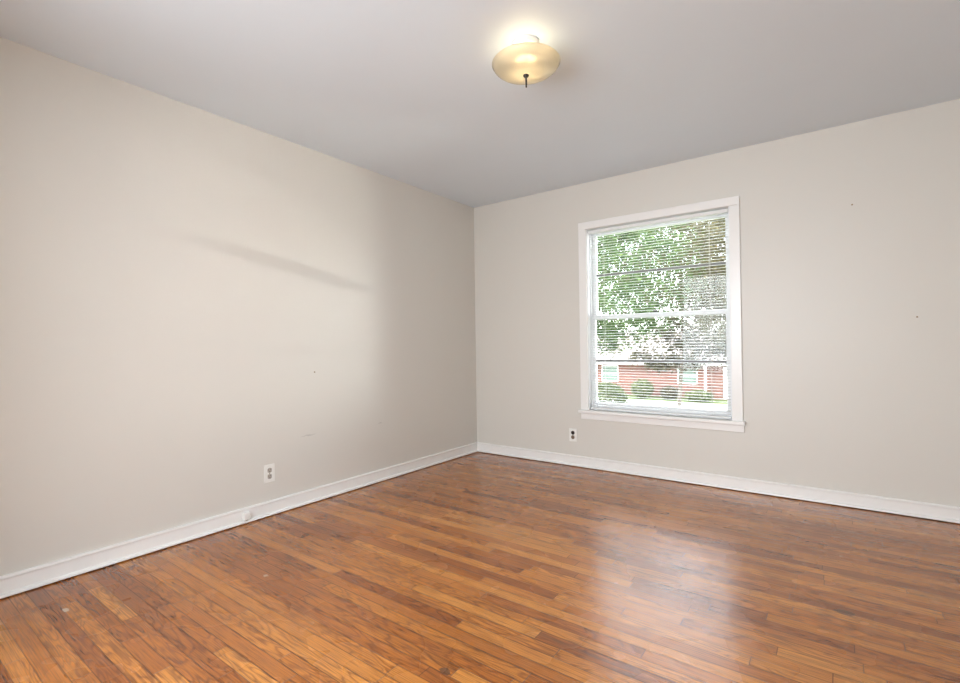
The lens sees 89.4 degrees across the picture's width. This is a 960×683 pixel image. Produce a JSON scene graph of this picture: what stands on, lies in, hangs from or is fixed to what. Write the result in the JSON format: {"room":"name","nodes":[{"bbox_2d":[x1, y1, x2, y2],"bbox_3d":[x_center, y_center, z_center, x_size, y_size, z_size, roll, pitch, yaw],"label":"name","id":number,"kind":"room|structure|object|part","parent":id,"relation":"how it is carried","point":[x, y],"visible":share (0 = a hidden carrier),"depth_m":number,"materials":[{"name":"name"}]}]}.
{"room":"empty bedroom","nodes":[
{"label":"empty bedroom","id":0,"kind":"room"},
{"bbox_2d":[0,37,476,575],"bbox_3d":[-1.318,-0.115,3.289,0.170,2.440,4.390,-1,0,36],"label":"wall","id":1,"kind":"structure","parent":0,"point":[177,278],"depth_m":2.73,"materials":[{"name":"paint"}]},
{"bbox_2d":[0,442,477,598],"bbox_3d":[-1.222,1.054,3.221,0.030,0.087,4.050,-1,0,36],"label":"baseboard","id":2,"kind":"structure","parent":1,"relation":"attached to","point":[24,580],"depth_m":2.70,"materials":[{"name":"paint"}]},
{"bbox_2d":[242,511,249,520],"bbox_3d":[-1.414,1.058,2.940,0.026,0.048,0.042,-1,0,36],"label":"phone jack","id":3,"kind":"object","parent":2,"relation":"attached to","point":[246,515],"visible":1,"depth_m":2.93,"materials":[{"name":"plastic"}]},
{"bbox_2d":[264,463,274,482],"bbox_3d":[-1.339,0.838,3.086,0.009,0.114,0.072,-1,0,36],"label":"wall outlet","id":4,"kind":"object","parent":1,"relation":"attached to","point":[269,470],"visible":1,"depth_m":3.08,"materials":[{"name":"plastic"}]},
{"bbox_2d":[0,452,959,682],"bbox_3d":[-0.188,1.135,1.194,4.440,0.120,6.420,-1,0,36],"label":"floor","id":5,"kind":"structure","parent":0,"point":[477,567],"depth_m":2.08,"materials":[{"name":"brown wood"}]},
{"bbox_2d":[0,0,959,207],"bbox_3d":[-0.224,-1.425,1.212,4.440,0.120,6.420,-1,0,36],"label":"ceiling","id":6,"kind":"structure","parent":0,"point":[410,92],"depth_m":2.44,"materials":[{"name":"paint"}]},
{"bbox_2d":[492,34,560,87],"bbox_3d":[0.210,-1.261,2.217,0.312,0.206,0.312,-1,0,36],"label":"ceiling light","id":7,"kind":"object","parent":6,"relation":"attached to","point":[527,61],"visible":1,"depth_m":2.16,"materials":[{"name":"white glass"}]},
{"bbox_2d":[474,99,959,506],"bbox_3d":[1.721,-0.155,3.665,4.270,2.440,0.170,-1,0,36],"label":"wall","id":8,"kind":"structure","parent":0,"point":[845,389],"depth_m":3.25,"materials":[{"name":"paint"}]},
{"bbox_2d":[569,428,576,441],"bbox_3d":[0.810,0.814,4.230,0.072,0.114,0.010,-1,0,36],"label":"wall outlet","id":9,"kind":"object","parent":8,"relation":"attached to","point":[572,431],"visible":1,"depth_m":4.23,"materials":[{"name":"plastic"}]},
{"bbox_2d":[578,196,745,432],"bbox_3d":[1.411,-0.186,3.882,1.266,1.682,0.250,-1,0,36],"label":"window","id":10,"kind":"structure","parent":8,"relation":"in","point":[733,312],"depth_m":3.78,"materials":[{"name":"paint"}]},
{"bbox_2d":[588,209,731,418],"bbox_3d":[1.375,-0.193,3.837,1.080,1.520,0.036,-1,0,36],"label":"blind","id":11,"kind":"object","parent":10,"relation":"attached to","point":[723,211],"visible":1,"depth_m":3.80,"materials":[{"name":"plastic"}]},
{"bbox_3d":[1.048,-0.188,4.082,0.005,1.496,0.028,-1,0,36],"label":"ladder cord","id":12,"kind":"part","parent":11,"relation":"part of","materials":[{"name":"white fabric"}]},
{"bbox_3d":[1.387,0.559,3.834,1.078,0.014,0.024,-1,0,36],"label":"rail","id":13,"kind":"part","parent":11,"relation":"part of","materials":[{"name":"plastic"}]},
{"bbox_3d":[1.707,-0.200,3.594,0.005,1.496,0.028,-1,0,36],"label":"ladder cord","id":14,"kind":"part","parent":11,"relation":"part of","materials":[{"name":"white fabric"}]},
{"bbox_3d":[1.425,-0.580,3.915,1.087,0.766,0.034,-1,0,36],"label":"sash","id":15,"kind":"part","parent":10,"relation":"part of","materials":[{"name":"paint"}]},
{"bbox_3d":[1.413,0.171,3.879,1.087,0.806,0.034,-1,0,36],"label":"sash","id":16,"kind":"part","parent":10,"relation":"part of","materials":[{"name":"paint"}]},
{"bbox_2d":[477,442,959,522],"bbox_3d":[1.609,1.018,3.627,4.100,0.087,0.030,-1,0,36],"label":"baseboard","id":17,"kind":"structure","parent":8,"relation":"attached to","point":[933,511],"depth_m":3.41,"materials":[{"name":"paint"}]},
{"label":"outside","id":18,"kind":"structure","parent":0,"visible":0},
{"bbox_2d":[598,394,726,403],"bbox_3d":[11.863,2.880,33.491,75.000,2.400,59.830,-1,0,36],"label":"ground","id":19,"kind":"structure","parent":18,"point":[628,396],"depth_m":31.01,"materials":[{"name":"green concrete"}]},
{"bbox_2d":[598,381,629,403],"bbox_3d":[6.250,2.888,24.366,2.487,1.845,2.536,-1,0,36],"label":"shrub","id":20,"kind":"object","parent":19,"relation":"on","point":[609,382],"visible":0.25,"depth_m":23.76,"materials":[{"name":"green plant"}]},
{"bbox_2d":[630,377,653,397],"bbox_3d":[10.843,3.100,32.448,1.632,1.444,1.739,-1,0,36],"label":"shrub","id":21,"kind":"object","parent":19,"relation":"on","point":[636,382],"visible":0.8,"depth_m":32.06,"materials":[{"name":"green plant"}]},
{"bbox_2d":[597,224,706,357],"bbox_3d":[2.763,-0.569,14.711,7.532,8.205,7.496,-1,0,36],"label":"leafy tree","id":22,"kind":"object","parent":19,"relation":"on","point":[604,329],"visible":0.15,"depth_m":13.46,"materials":[{"name":"green plant"}]},
{"bbox_2d":[597,332,726,399],"bbox_3d":[14.027,1.526,37.290,27.200,4.500,10.340,-1,0,36],"label":"brick house","id":23,"kind":"structure","parent":19,"relation":"on","point":[720,379],"depth_m":33.36,"materials":[{"name":"red brick"}]},
{"bbox_3d":[9.402,2.306,35.139,1.120,1.040,0.015,-1,0,36],"label":"pane","id":24,"kind":"part","parent":23,"relation":"part of","materials":[{"name":"white glass"}]},
{"bbox_3d":[13.661,2.225,31.987,1.120,1.040,0.015,-1,0,36],"label":"pane","id":25,"kind":"part","parent":23,"relation":"part of","materials":[{"name":"white glass"}]},
{"bbox_3d":[14.353,2.618,30.894,0.120,2.220,0.120,-1,0,36],"label":"porch post","id":26,"kind":"part","parent":23,"relation":"part of","materials":[{"name":"paint"}]},
{"bbox_3d":[15.793,2.640,30.444,0.950,2.030,0.049,-1,0,36],"label":"door","id":27,"kind":"part","parent":23,"relation":"part of","materials":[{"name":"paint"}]},
{"bbox_2d":[598,220,726,406],"bbox_3d":[8.799,-1.736,21.694,9.479,10.974,9.522,0,-1,-43],"label":"leafy tree","id":28,"kind":"object","parent":19,"relation":"on","point":[718,352],"visible":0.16,"depth_m":20.55,"materials":[{"name":"green plant"}]},
{"bbox_2d":[658,385,677,399],"bbox_3d":[12.326,3.297,31.450,1.416,1.003,1.327,-1,0,36],"label":"shrub","id":29,"kind":"object","parent":19,"relation":"on","point":[675,390],"visible":0.82,"depth_m":31.20,"materials":[{"name":"green plant"}]},
{"bbox_2d":[640,218,726,349],"bbox_3d":[9.082,-0.845,13.776,8.842,9.078,8.752,-1,0,36],"label":"leafy tree","id":30,"kind":"object","parent":19,"relation":"on","point":[705,321],"visible":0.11,"depth_m":14.45,"materials":[{"name":"green plant"}]},
{"bbox_2d":[683,389,713,401],"bbox_3d":[13.570,3.348,30.096,1.848,0.825,1.688,-1,0,36],"label":"shrub","id":31,"kind":"object","parent":19,"relation":"on","point":[703,398],"visible":0.75,"depth_m":29.78,"materials":[{"name":"green plant"}]},
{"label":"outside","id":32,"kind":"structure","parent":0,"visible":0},
{"bbox_2d":[598,399,727,409],"bbox_3d":[8.286,3.787,28.633,75.000,0.020,7.100,-1,0,36],"label":"street","id":33,"kind":"structure","parent":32,"point":[689,404],"depth_m":28.88,"materials":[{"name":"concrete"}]}
]}

